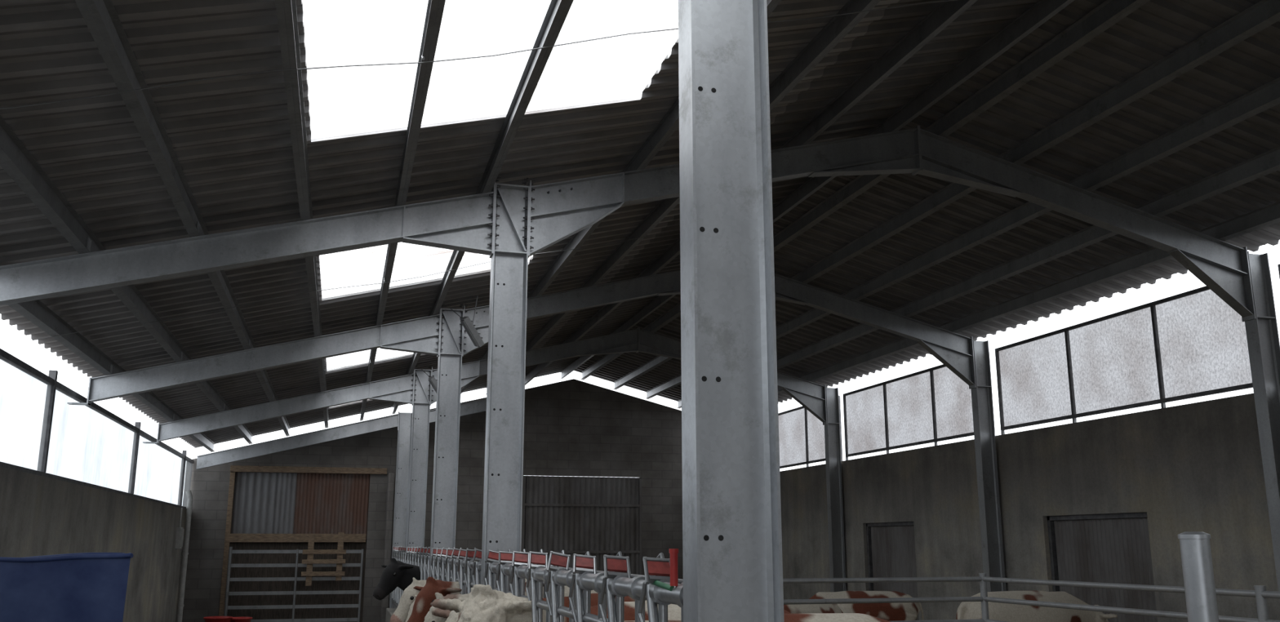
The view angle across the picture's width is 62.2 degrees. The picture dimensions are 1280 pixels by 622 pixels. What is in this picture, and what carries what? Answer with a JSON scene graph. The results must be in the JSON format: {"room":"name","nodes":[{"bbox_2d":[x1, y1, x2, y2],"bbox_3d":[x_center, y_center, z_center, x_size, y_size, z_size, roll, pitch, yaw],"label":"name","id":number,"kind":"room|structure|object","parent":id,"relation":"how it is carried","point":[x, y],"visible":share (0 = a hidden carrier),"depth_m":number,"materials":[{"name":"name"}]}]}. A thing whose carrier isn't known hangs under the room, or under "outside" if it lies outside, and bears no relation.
{"room":"farm building","nodes":[
{"label":"farm building","id":0,"kind":"room"},
{"bbox_2d":[0,466,186,621],"bbox_3d":[-5.410,2.199,7.649,0.180,2.390,30.200,3,-13,-15],"label":"wall","id":1,"kind":"structure","parent":0,"point":[40,515],"depth_m":13.88,"materials":[{"name":"concrete"}]},
{"bbox_2d":[0,357,51,471],"bbox_3d":[-5.630,0.724,8.905,0.020,0.930,4.930,3,-13,-15],"label":"glazing","id":2,"kind":"object","parent":1,"relation":"attached to","point":[24,398],"visible":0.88,"depth_m":10.40,"materials":[{"name":"clear glass"}]},
{"bbox_2d":[0,348,53,475],"bbox_3d":[-5.616,0.668,8.884,0.070,1.130,5.000,3,-13,-15],"label":"frame","id":3,"kind":"object","parent":1,"relation":"on","point":[4,355],"visible":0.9,"depth_m":10.33,"materials":[{"name":"metal"}]},
{"bbox_2d":[40,369,138,497],"bbox_3d":[-6.966,1.713,13.636,0.070,1.130,5.100,3,-13,-15],"label":"frame","id":4,"kind":"object","parent":1,"relation":"on","point":[52,374],"visible":0.76,"depth_m":11.87,"materials":[{"name":"metal"}]},
{"bbox_2d":[45,387,137,493],"bbox_3d":[-6.980,1.769,13.657,0.020,0.930,5.030,3,-13,-15],"label":"glazing","id":5,"kind":"object","parent":1,"relation":"attached to","point":[86,445],"visible":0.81,"depth_m":13.21,"materials":[{"name":"glass"}]},
{"bbox_2d":[130,422,185,507],"bbox_3d":[-8.342,2.779,18.483,0.070,1.130,5.200,3,-13,-15],"label":"frame","id":6,"kind":"object","parent":1,"relation":"on","point":[137,424],"visible":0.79,"depth_m":16.65,"materials":[{"name":"metal"}]},
{"bbox_2d":[133,434,183,505],"bbox_3d":[-8.356,2.835,18.504,0.020,0.930,5.130,3,-13,-15],"label":"glazing","id":7,"kind":"object","parent":1,"relation":"attached to","point":[159,470],"visible":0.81,"depth_m":18.20,"materials":[{"name":"white plastic"}]},
{"bbox_2d":[174,507,184,548],"bbox_3d":[-8.844,4.180,20.434,0.099,0.770,0.320,3,-13,-15],"label":"electrical box","id":8,"kind":"object","parent":1,"relation":"attached to","point":[180,531],"visible":1,"depth_m":20.27,"materials":[{"name":"white plastic"}]},
{"bbox_2d":[176,490,192,621],"bbox_3d":[-9.068,4.962,21.091,0.157,2.766,0.120,3,-13,-15],"label":"downpipe","id":9,"kind":"object","parent":1,"relation":"attached to","point":[189,504],"visible":1,"depth_m":21.07,"materials":[{"name":"white plastic"}]},
{"bbox_2d":[179,450,194,509],"bbox_3d":[-9.217,3.457,21.566,0.070,1.130,1.350,3,-13,-15],"label":"frame","id":10,"kind":"object","parent":1,"relation":"on","point":[184,452],"visible":0.67,"depth_m":20.99,"materials":[{"name":"metal"}]},
{"bbox_2d":[182,460,192,506],"bbox_3d":[-9.232,3.512,21.587,0.020,0.930,1.280,3,-13,-15],"label":"glazing","id":11,"kind":"object","parent":1,"relation":"attached to","point":[188,466],"visible":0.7,"depth_m":21.68,"materials":[{"name":"glass"}]},
{"bbox_2d":[380,472,395,621],"bbox_3d":[-5.408,5.101,22.735,0.130,3.200,0.595,3,-13,-15],"label":"pier","id":12,"kind":"object","parent":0,"point":[391,476],"visible":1,"depth_m":22.57,"materials":[{"name":"concrete"}]},
{"bbox_2d":[389,412,412,608],"bbox_3d":[-5.064,4.386,22.461,0.408,4.478,0.300,3,-13,-15],"label":"steel column","id":13,"kind":"structure","parent":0,"point":[404,432],"depth_m":22.61,"materials":[{"name":"grey metal"}]},
{"bbox_2d":[404,368,431,563],"bbox_3d":[-3.760,3.293,17.886,0.408,4.648,0.300,3,-13,-15],"label":"steel column","id":14,"kind":"structure","parent":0,"point":[415,528],"depth_m":18.04,"materials":[{"name":"grey metal"}]},
{"bbox_2d":[182,378,683,621],"bbox_3d":[-3.545,4.181,23.894,12.480,5.495,0.200,3,-13,-15],"label":"wall","id":15,"kind":"structure","parent":0,"point":[573,428],"depth_m":24.28,"materials":[{"name":"concrete"}]},
{"bbox_2d":[218,465,386,616],"bbox_3d":[-7.127,5.003,22.590,3.230,3.330,0.200,3,-13,-15],"label":"door frame","id":16,"kind":"structure","parent":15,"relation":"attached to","point":[357,538],"depth_m":22.52,"materials":[{"name":"brown wood"}]},
{"bbox_2d":[226,471,369,621],"bbox_3d":[-7.321,5.046,22.625,2.880,3.260,0.092,3,-13,-15],"label":"leaf","id":17,"kind":"object","parent":16,"relation":"attached to","point":[264,503],"visible":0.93,"depth_m":22.65,"materials":[{"name":"corrugated metal sheet"},{"name":"timber"}]},
{"bbox_2d":[521,476,641,574],"bbox_3d":[-1.310,5.390,24.167,2.790,3.150,0.040,3,-13,-15],"label":"frame","id":18,"kind":"object","parent":15,"relation":"attached to","point":[524,504],"visible":0.6,"depth_m":24.33,"materials":[{"name":"grey metal"}]},
{"bbox_2d":[523,475,640,574],"bbox_3d":[-1.320,5.385,24.207,2.790,3.178,0.032,3,-13,-15],"label":"leaf","id":19,"kind":"object","parent":15,"relation":"attached to","point":[547,528],"visible":0.63,"depth_m":24.36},
{"bbox_2d":[429,308,463,577],"bbox_3d":[-2.424,2.259,13.180,0.408,4.648,0.300,3,-13,-15],"label":"steel column","id":20,"kind":"structure","parent":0,"point":[443,522],"depth_m":13.33,"materials":[{"name":"grey metal"}]},
{"bbox_2d":[480,182,529,591],"bbox_3d":[-1.088,1.224,8.475,0.408,4.648,0.300,3,-13,-15],"label":"steel column","id":21,"kind":"structure","parent":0,"point":[507,336],"depth_m":8.62,"materials":[{"name":"grey metal"}]},
{"bbox_2d":[0,125,1256,321],"bbox_3d":[0.469,-0.773,9.356,11.900,2.368,0.160,3,-13,-15],"label":"steel rafter","id":22,"kind":"object","parent":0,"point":[558,211],"visible":0.86,"depth_m":9.07,"materials":[{"name":"grey metal"}]},
{"bbox_2d":[0,0,1279,448],"bbox_3d":[0.507,-0.945,10.021,12.260,2.140,30.800,3,-13,-15],"label":"ceiling","id":23,"kind":"structure","parent":0,"point":[230,138],"depth_m":9.02,"materials":[{"name":"grey metal"}]},
{"bbox_2d":[75,0,289,436],"bbox_3d":[-3.595,-0.512,8.787,0.070,0.178,30.650,3,-13,-15],"label":"purlin","id":24,"kind":"structure","parent":23,"relation":"attached to","point":[101,18],"depth_m":6.23,"materials":[{"name":"metal"}]},
{"bbox_2d":[460,0,781,394],"bbox_3d":[-0.174,-1.175,9.905,0.070,0.178,30.650,3,-13,-15],"label":"purlin","id":25,"kind":"structure","parent":23,"relation":"attached to","point":[669,123],"depth_m":9.37,"materials":[{"name":"metal"}]},
{"bbox_2d":[524,0,977,385],"bbox_3d":[1.339,-1.468,10.399,0.070,0.178,30.650,3,-13,-15],"label":"purlin","id":26,"kind":"structure","parent":23,"relation":"attached to","point":[946,12],"depth_m":8.76,"materials":[{"name":"metal"}]},
{"bbox_2d":[133,308,652,407],"bbox_3d":[-3.462,0.658,16.085,7.602,1.873,0.108,3,-13,-15],"label":"wire","id":27,"kind":"object","parent":26,"relation":"attached to","point":[650,308],"visible":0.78,"depth_m":15.73,"materials":[{"name":"metal"}]},
{"bbox_2d":[31,215,776,340],"bbox_3d":[-2.072,-0.418,11.191,7.602,1.873,0.108,3,-13,-15],"label":"wire","id":28,"kind":"object","parent":26,"relation":"attached to","point":[773,215],"visible":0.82,"depth_m":10.82,"materials":[{"name":"metal"}]},
{"bbox_2d":[0,0,956,109],"bbox_3d":[-0.643,-1.525,6.156,7.602,1.873,0.108,3,-13,-15],"label":"wire","id":29,"kind":"object","parent":26,"relation":"attached to","point":[422,57],"visible":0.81,"depth_m":5.94,"materials":[{"name":"metal"}]},
{"bbox_2d":[580,0,1150,380],"bbox_3d":[2.717,-1.613,10.822,0.070,0.178,30.650,3,-13,-15],"label":"purlin","id":30,"kind":"structure","parent":23,"relation":"attached to","point":[1109,12],"depth_m":9.47,"materials":[{"name":"metal"}]},
{"bbox_2d":[613,0,1279,390],"bbox_3d":[3.488,-1.372,10.988,0.070,0.178,30.650,3,-13,-15],"label":"purlin","id":31,"kind":"structure","parent":23,"relation":"attached to","point":[1263,14],"depth_m":9.38,"materials":[{"name":"metal"}]},
{"bbox_2d":[645,76,1279,399],"bbox_3d":[4.259,-1.131,11.153,0.070,0.178,30.650,3,-13,-15],"label":"purlin","id":32,"kind":"structure","parent":23,"relation":"attached to","point":[1266,96],"depth_m":10.45,"materials":[{"name":"metal"}]},
{"bbox_2d":[777,200,1279,393],"bbox_3d":[5.752,-0.663,11.475,0.070,0.178,30.650,3,-13,-15],"label":"purlin","id":33,"kind":"structure","parent":23,"relation":"attached to","point":[1269,215],"depth_m":13.11,"materials":[{"name":"metal"}]},
{"bbox_2d":[678,0,784,621],"bbox_3d":[0.299,0.150,3.590,0.408,4.648,0.300,3,-13,-15],"label":"steel column","id":34,"kind":"structure","parent":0,"point":[732,561],"depth_m":3.60,"materials":[{"name":"grey metal"}]},
{"bbox_2d":[824,386,846,591],"bbox_3d":[3.646,3.741,19.891,0.320,4.635,0.240,3,-13,-15],"label":"column","id":35,"kind":"structure","parent":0,"point":[832,429],"depth_m":19.96,"materials":[{"name":"grey metal"}]},
{"bbox_2d":[970,339,1006,591],"bbox_3d":[4.983,2.706,15.185,0.320,4.635,0.240,3,-13,-15],"label":"column","id":36,"kind":"structure","parent":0,"point":[990,521],"depth_m":15.26,"materials":[{"name":"grey metal"}]},
{"bbox_2d":[779,393,1279,621],"bbox_3d":[6.434,2.489,10.948,0.200,3.240,30.200,3,-13,-15],"label":"wall","id":37,"kind":"structure","parent":0,"point":[1196,466],"depth_m":13.99,"materials":[{"name":"concrete"}]},
{"bbox_2d":[778,408,825,466],"bbox_3d":[3.226,2.702,22.592,0.001,1.115,4.600,3,-13,-15],"label":"glazing","id":38,"kind":"object","parent":37,"relation":"attached to","point":[792,437],"visible":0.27,"depth_m":22.20,"materials":[{"name":"glass"}]},
{"bbox_2d":[777,395,842,468],"bbox_3d":[3.225,2.739,22.584,0.040,1.270,4.680,3,-13,-15],"label":"frame","id":39,"kind":"object","parent":37,"relation":"on","point":[807,462],"visible":0.48,"depth_m":21.80,"materials":[{"name":"metal"}]},
{"bbox_2d":[866,521,914,591],"bbox_3d":[4.386,4.666,18.123,0.130,2.070,1.800,3,-13,-15],"label":"frame","id":40,"kind":"object","parent":37,"relation":"attached to","point":[868,526],"visible":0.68,"depth_m":18.95,"materials":[{"name":"metal"}]},
{"bbox_2d":[871,524,919,620],"bbox_3d":[4.382,4.675,18.120,0.022,1.990,1.680,3,-13,-15],"label":"leaf","id":41,"kind":"object","parent":37,"relation":"attached to","point":[893,547],"visible":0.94,"depth_m":18.23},
{"bbox_2d":[844,366,973,454],"bbox_3d":[4.546,1.680,17.943,0.001,1.115,4.720,3,-13,-15],"label":"glazing","id":42,"kind":"object","parent":37,"relation":"attached to","point":[909,420],"visible":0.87,"depth_m":17.93,"materials":[{"name":"glass"}]},
{"bbox_2d":[843,358,995,460],"bbox_3d":[4.546,1.716,17.935,0.040,1.270,4.800,3,-13,-15],"label":"frame","id":43,"kind":"object","parent":37,"relation":"on","point":[935,440],"visible":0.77,"depth_m":18.23,"materials":[{"name":"metal"}]},
{"bbox_2d":[1046,511,1146,591],"bbox_3d":[5.796,3.574,13.159,0.130,2.070,1.950,3,-13,-15],"label":"frame","id":44,"kind":"object","parent":37,"relation":"attached to","point":[1053,556],"visible":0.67,"depth_m":14.04,"materials":[{"name":"metal"}]},
{"bbox_2d":[1053,517,1157,621],"bbox_3d":[5.791,3.583,13.155,0.022,1.990,1.830,3,-13,-15],"label":"leaf","id":45,"kind":"object","parent":37,"relation":"attached to","point":[1113,550],"visible":0.85,"depth_m":13.16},
{"bbox_2d":[995,285,1253,435],"bbox_3d":[5.882,0.682,13.229,0.040,1.270,4.800,3,-13,-15],"label":"frame","id":46,"kind":"object","parent":37,"relation":"on","point":[1162,401],"visible":0.72,"depth_m":13.14,"materials":[{"name":"metal"}]},
{"bbox_2d":[997,288,1252,426],"bbox_3d":[5.882,0.645,13.237,0.001,1.115,4.720,3,-13,-15],"label":"glazing","id":47,"kind":"object","parent":37,"relation":"attached to","point":[1202,340],"visible":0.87,"depth_m":12.94,"materials":[{"name":"glass"}]},
{"bbox_2d":[1277,263,1279,279],"bbox_3d":[7.244,-0.373,8.434,0.040,1.270,4.990,3,-13,-15],"label":"frame","id":48,"kind":"object","parent":37,"relation":"on","point":[1278,265],"visible":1,"depth_m":10.89,"materials":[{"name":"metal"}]},
{"bbox_2d":[1244,251,1279,599],"bbox_3d":[6.319,1.672,10.479,0.320,4.635,0.240,3,-13,-15],"label":"column","id":49,"kind":"structure","parent":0,"point":[1262,332],"depth_m":10.69,"materials":[{"name":"grey metal"}]},
{"bbox_3d":[0.545,3.807,8.933,12.450,0.200,30.700,3,-13,-15],"label":"floor","id":50,"kind":"structure","parent":0,"visible":0},
{"bbox_2d":[0,552,133,621],"bbox_3d":[-4.118,2.406,6.858,1.552,1.646,0.938,3,-13,-15],"label":"bin","id":51,"kind":"object","parent":50,"relation":"on","point":[77,587],"visible":1,"depth_m":6.67,"materials":[{"name":"plastic"}]},
{"bbox_2d":[203,616,232,621],"bbox_3d":[-7.721,5.796,19.378,0.500,0.400,0.500,3,-13,-15],"label":"bucket","id":52,"kind":"object","parent":50,"relation":"on","point":[209,619],"visible":1,"depth_m":19.26,"materials":[{"name":"plastic"}]},
{"bbox_2d":[230,617,252,621],"bbox_3d":[-7.491,5.919,19.841,0.440,0.360,0.440,3,-13,-15],"label":"bucket","id":53,"kind":"object","parent":50,"relation":"on","point":[234,619],"visible":0.73,"depth_m":19.71,"materials":[{"name":"plastic"}]},
{"bbox_2d":[223,546,364,621],"bbox_3d":[-7.212,5.773,22.183,2.704,1.650,0.062,3,-13,-15],"label":"metal gate","id":54,"kind":"object","parent":50,"relation":"on","point":[296,565],"visible":0.99,"depth_m":22.16,"materials":[{"name":"metal"}]},
{"bbox_2d":[301,532,346,586],"bbox_3d":[-6.661,5.226,22.370,0.880,1.100,0.090,3,-13,-15],"label":"timber hurdle","id":55,"kind":"object","parent":54,"relation":"attached to","point":[310,551],"visible":1,"depth_m":22.34,"materials":[{"name":"brown wood"}]},
{"bbox_2d":[195,398,486,469],"bbox_3d":[-6.099,2.561,22.568,6.080,1.720,0.150,3,-13,-15],"label":"steel rafter","id":56,"kind":"object","parent":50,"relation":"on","point":[272,446],"visible":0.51,"depth_m":22.30,"materials":[{"name":"grey metal"}]},
{"bbox_2d":[385,608,396,621],"bbox_3d":[-4.411,5.863,19.729,0.430,0.420,4.560,3,-13,-15],"label":"kerb","id":57,"kind":"object","parent":50,"relation":"on","point":[389,611],"visible":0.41,"depth_m":20.99,"materials":[{"name":"concrete"}]},
{"bbox_2d":[391,546,405,608],"bbox_3d":[-4.504,5.040,19.884,0.143,1.254,4.700,3,-13,-15],"label":"barrier","id":58,"kind":"object","parent":57,"relation":"on","point":[399,553],"visible":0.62,"depth_m":19.97,"materials":[{"name":"grey metal"}]},
{"bbox_2d":[146,327,826,444],"bbox_3d":[-2.203,1.296,18.767,11.900,2.368,0.160,3,-13,-15],"label":"steel rafter","id":59,"kind":"object","parent":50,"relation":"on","point":[811,396],"visible":0.79,"depth_m":18.34,"materials":[{"name":"grey metal"}]},
{"bbox_2d":[421,368,437,393],"bbox_3d":[-3.499,1.192,18.062,0.311,0.663,0.569,7,-14,-28],"label":"floodlight","id":60,"kind":"object","parent":59,"relation":"hanging from","point":[432,380],"visible":0.42,"depth_m":17.79,"materials":[{"name":"metal"}]},
{"bbox_2d":[71,270,976,405],"bbox_3d":[-0.867,0.262,14.062,11.900,2.368,0.160,3,-13,-15],"label":"steel rafter","id":61,"kind":"object","parent":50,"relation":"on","point":[955,351],"visible":0.77,"depth_m":13.65,"materials":[{"name":"grey metal"}]},
{"bbox_2d":[449,295,484,346],"bbox_3d":[-2.162,0.158,13.356,0.311,0.663,0.569,7,-14,-28],"label":"floodlight","id":62,"kind":"object","parent":61,"relation":"hanging from","point":[467,323],"visible":1,"depth_m":13.12,"materials":[{"name":"metal"}]},
{"bbox_2d":[1177,531,1218,621],"bbox_3d":[2.038,1.665,3.719,0.238,1.745,0.238,3,-13,-15],"label":"post","id":63,"kind":"object","parent":50,"relation":"on","point":[1195,546],"visible":1,"depth_m":3.84,"materials":[{"name":"metal"}]},
{"bbox_3d":[-0.393,2.752,5.579,0.430,0.420,4.870,3,-13,-15],"label":"kerb","id":64,"kind":"object","parent":50,"relation":"on","visible":0},
{"bbox_2d":[484,548,683,621],"bbox_3d":[-0.487,1.924,5.734,0.145,1.265,5.010,3,-13,-15],"label":"barrier","id":65,"kind":"object","parent":64,"relation":"on","point":[612,587],"visible":0.98,"depth_m":5.02,"materials":[{"name":"grey metal"}]},
{"bbox_3d":[-1.755,3.806,10.374,0.430,0.420,4.680,3,-13,-15],"label":"kerb","id":66,"kind":"object","parent":50,"relation":"on","visible":0},
{"bbox_2d":[431,546,481,594],"bbox_3d":[-1.848,2.983,10.528,0.144,1.254,4.820,3,-13,-15],"label":"barrier","id":67,"kind":"object","parent":66,"relation":"on","point":[460,566],"visible":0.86,"depth_m":9.92,"materials":[{"name":"grey metal"}]},
{"bbox_3d":[-3.091,4.841,15.080,0.430,0.420,4.680,3,-13,-15],"label":"kerb","id":68,"kind":"object","parent":50,"relation":"on","visible":0},
{"bbox_2d":[405,546,430,580],"bbox_3d":[-3.185,4.018,15.234,0.144,1.254,4.820,3,-13,-15],"label":"barrier","id":69,"kind":"object","parent":68,"relation":"on","point":[420,556],"visible":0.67,"depth_m":14.58,"materials":[{"name":"grey metal"}]},
{"bbox_3d":[3.174,-2.867,-0.169,11.900,2.368,0.160,3,-13,-15],"label":"steel rafter","id":70,"kind":"object","parent":50,"relation":"on","visible":0},
{"bbox_2d":[360,0,445,421],"bbox_3d":[-2.120,-0.798,9.269,0.070,0.178,30.650,3,-13,-15],"label":"purlin","id":71,"kind":"structure","parent":70,"relation":"attached to","point":[435,8],"depth_m":7.05,"materials":[{"name":"metal"}]},
{"bbox_2d":[391,0,573,414],"bbox_3d":[-1.456,-0.927,9.486,0.070,0.178,30.650,3,-13,-15],"label":"purlin","id":72,"kind":"structure","parent":70,"relation":"attached to","point":[557,11],"depth_m":7.33,"materials":[{"name":"metal"}]},
{"bbox_3d":[1.856,-1.847,4.471,11.900,2.368,0.160,3,-13,-15],"label":"steel rafter","id":73,"kind":"object","parent":50,"relation":"on","visible":0},
{"bbox_2d":[8,299,215,452],"bbox_3d":[-5.040,-0.232,8.315,0.070,0.178,30.650,3,-13,-15],"label":"purlin","id":74,"kind":"structure","parent":73,"relation":"attached to","point":[35,311],"depth_m":11.07,"materials":[{"name":"metal"}]},
{"bbox_2d":[0,115,253,444],"bbox_3d":[-4.318,-0.372,8.551,0.070,0.178,30.650,3,-13,-15],"label":"purlin","id":75,"kind":"structure","parent":73,"relation":"attached to","point":[15,159],"depth_m":7.42,"materials":[{"name":"metal"}]},
{"bbox_2d":[275,0,328,428],"bbox_3d":[-2.824,-0.661,9.039,0.070,0.178,30.650,3,-13,-15],"label":"purlin","id":76,"kind":"structure","parent":73,"relation":"attached to","point":[286,13],"depth_m":6.65,"materials":[{"name":"metal"}]},
{"bbox_2d":[484,0,880,395],"bbox_3d":[0.549,-1.315,10.140,0.070,0.178,30.650,3,-13,-15],"label":"purlin","id":77,"kind":"structure","parent":73,"relation":"attached to","point":[839,26],"depth_m":8.11,"materials":[{"name":"metal"}]},
{"bbox_2d":[560,0,1074,378],"bbox_3d":[2.235,-1.642,10.691,0.070,0.178,30.650,3,-13,-15],"label":"purlin","id":78,"kind":"structure","parent":73,"relation":"attached to","point":[1042,11],"depth_m":9.29,"materials":[{"name":"metal"}]},
{"bbox_2d":[676,146,1279,408],"bbox_3d":[5.020,-0.893,11.317,0.070,0.178,30.650,3,-13,-15],"label":"purlin","id":79,"kind":"structure","parent":73,"relation":"attached to","point":[1265,163],"depth_m":12.10,"materials":[{"name":"metal"}]},
{"bbox_3d":[1.756,4.418,12.278,7.100,0.036,23.600,3,-13,-15],"label":"bedding","id":80,"kind":"object","parent":50,"relation":"on","visible":0},
{"bbox_2d":[373,558,420,599],"bbox_3d":[-2.496,4.259,14.938,2.481,1.531,0.674,3,-13,-13],"label":"cow","id":81,"kind":"object","parent":80,"relation":"on","point":[399,574],"visible":0.19,"depth_m":14.65},
{"bbox_2d":[390,577,436,621],"bbox_3d":[-1.690,3.802,12.487,2.466,1.371,0.710,3,-13,-15],"label":"cow","id":82,"kind":"object","parent":80,"relation":"on","point":[401,613],"visible":0.09,"depth_m":12.18},
{"bbox_2d":[405,578,526,621],"bbox_3d":[-1.288,3.494,11.086,2.454,1.371,0.682,3,-13,-15],"label":"cow","id":83,"kind":"object","parent":80,"relation":"on","point":[410,611],"visible":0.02,"depth_m":10.79},
{"bbox_2d":[407,577,543,621],"bbox_3d":[-0.978,3.223,9.973,2.468,1.422,0.674,3,-13,-12],"label":"cow","id":84,"kind":"object","parent":80,"relation":"on","point":[421,606],"visible":0.14,"depth_m":9.69},
{"bbox_2d":[423,586,598,621],"bbox_3d":[-0.664,3.021,8.936,2.429,1.371,0.710,3,-13,-15],"label":"cow","id":85,"kind":"object","parent":80,"relation":"on","point":[429,617],"visible":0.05,"depth_m":8.76},
{"bbox_2d":[431,593,646,621],"bbox_3d":[-0.272,2.717,7.555,2.427,1.371,0.673,4,-13,-16],"label":"cow","id":86,"kind":"object","parent":80,"relation":"on","point":[451,616],"visible":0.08,"depth_m":7.45},
{"bbox_2d":[430,584,790,621],"bbox_3d":[-0.036,2.409,6.420,2.458,1.484,0.672,3,-13,-15],"label":"cow","id":87,"kind":"object","parent":80,"relation":"on","point":[483,603],"visible":0.36,"depth_m":6.22},
{"bbox_2d":[624,613,890,621],"bbox_3d":[0.433,2.194,5.174,2.375,1.371,0.708,3,-13,-15],"label":"cow","id":88,"kind":"object","parent":80,"relation":"on","point":[813,617],"visible":0.52,"depth_m":5.37},
{"bbox_2d":[783,604,843,613],"bbox_3d":[1.943,3.838,12.030,0.567,1.096,1.899,-10,-16,39],"label":"cow","id":89,"kind":"object","parent":80,"relation":"on","point":[797,608],"visible":0.25,"depth_m":11.83},
{"bbox_2d":[808,591,924,621],"bbox_3d":[2.877,4.328,14.258,1.899,1.096,0.567,-1,-12,2],"label":"cow","id":90,"kind":"object","parent":80,"relation":"on","point":[900,611],"visible":0.44,"depth_m":14.12},
{"bbox_2d":[542,573,1279,621],"bbox_3d":[2.540,1.831,3.789,3.983,1.450,10.533,3,-13,-15],"label":"railing","id":91,"kind":"object","parent":80,"relation":"on","point":[1260,593],"visible":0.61,"depth_m":8.76,"materials":[{"name":"metal"}]},
{"bbox_2d":[955,590,1117,621],"bbox_3d":[4.206,3.586,11.195,2.243,1.234,0.649,6,-14,-26],"label":"cow","id":92,"kind":"object","parent":80,"relation":"on","point":[1008,612],"visible":0.77,"depth_m":10.98}
]}

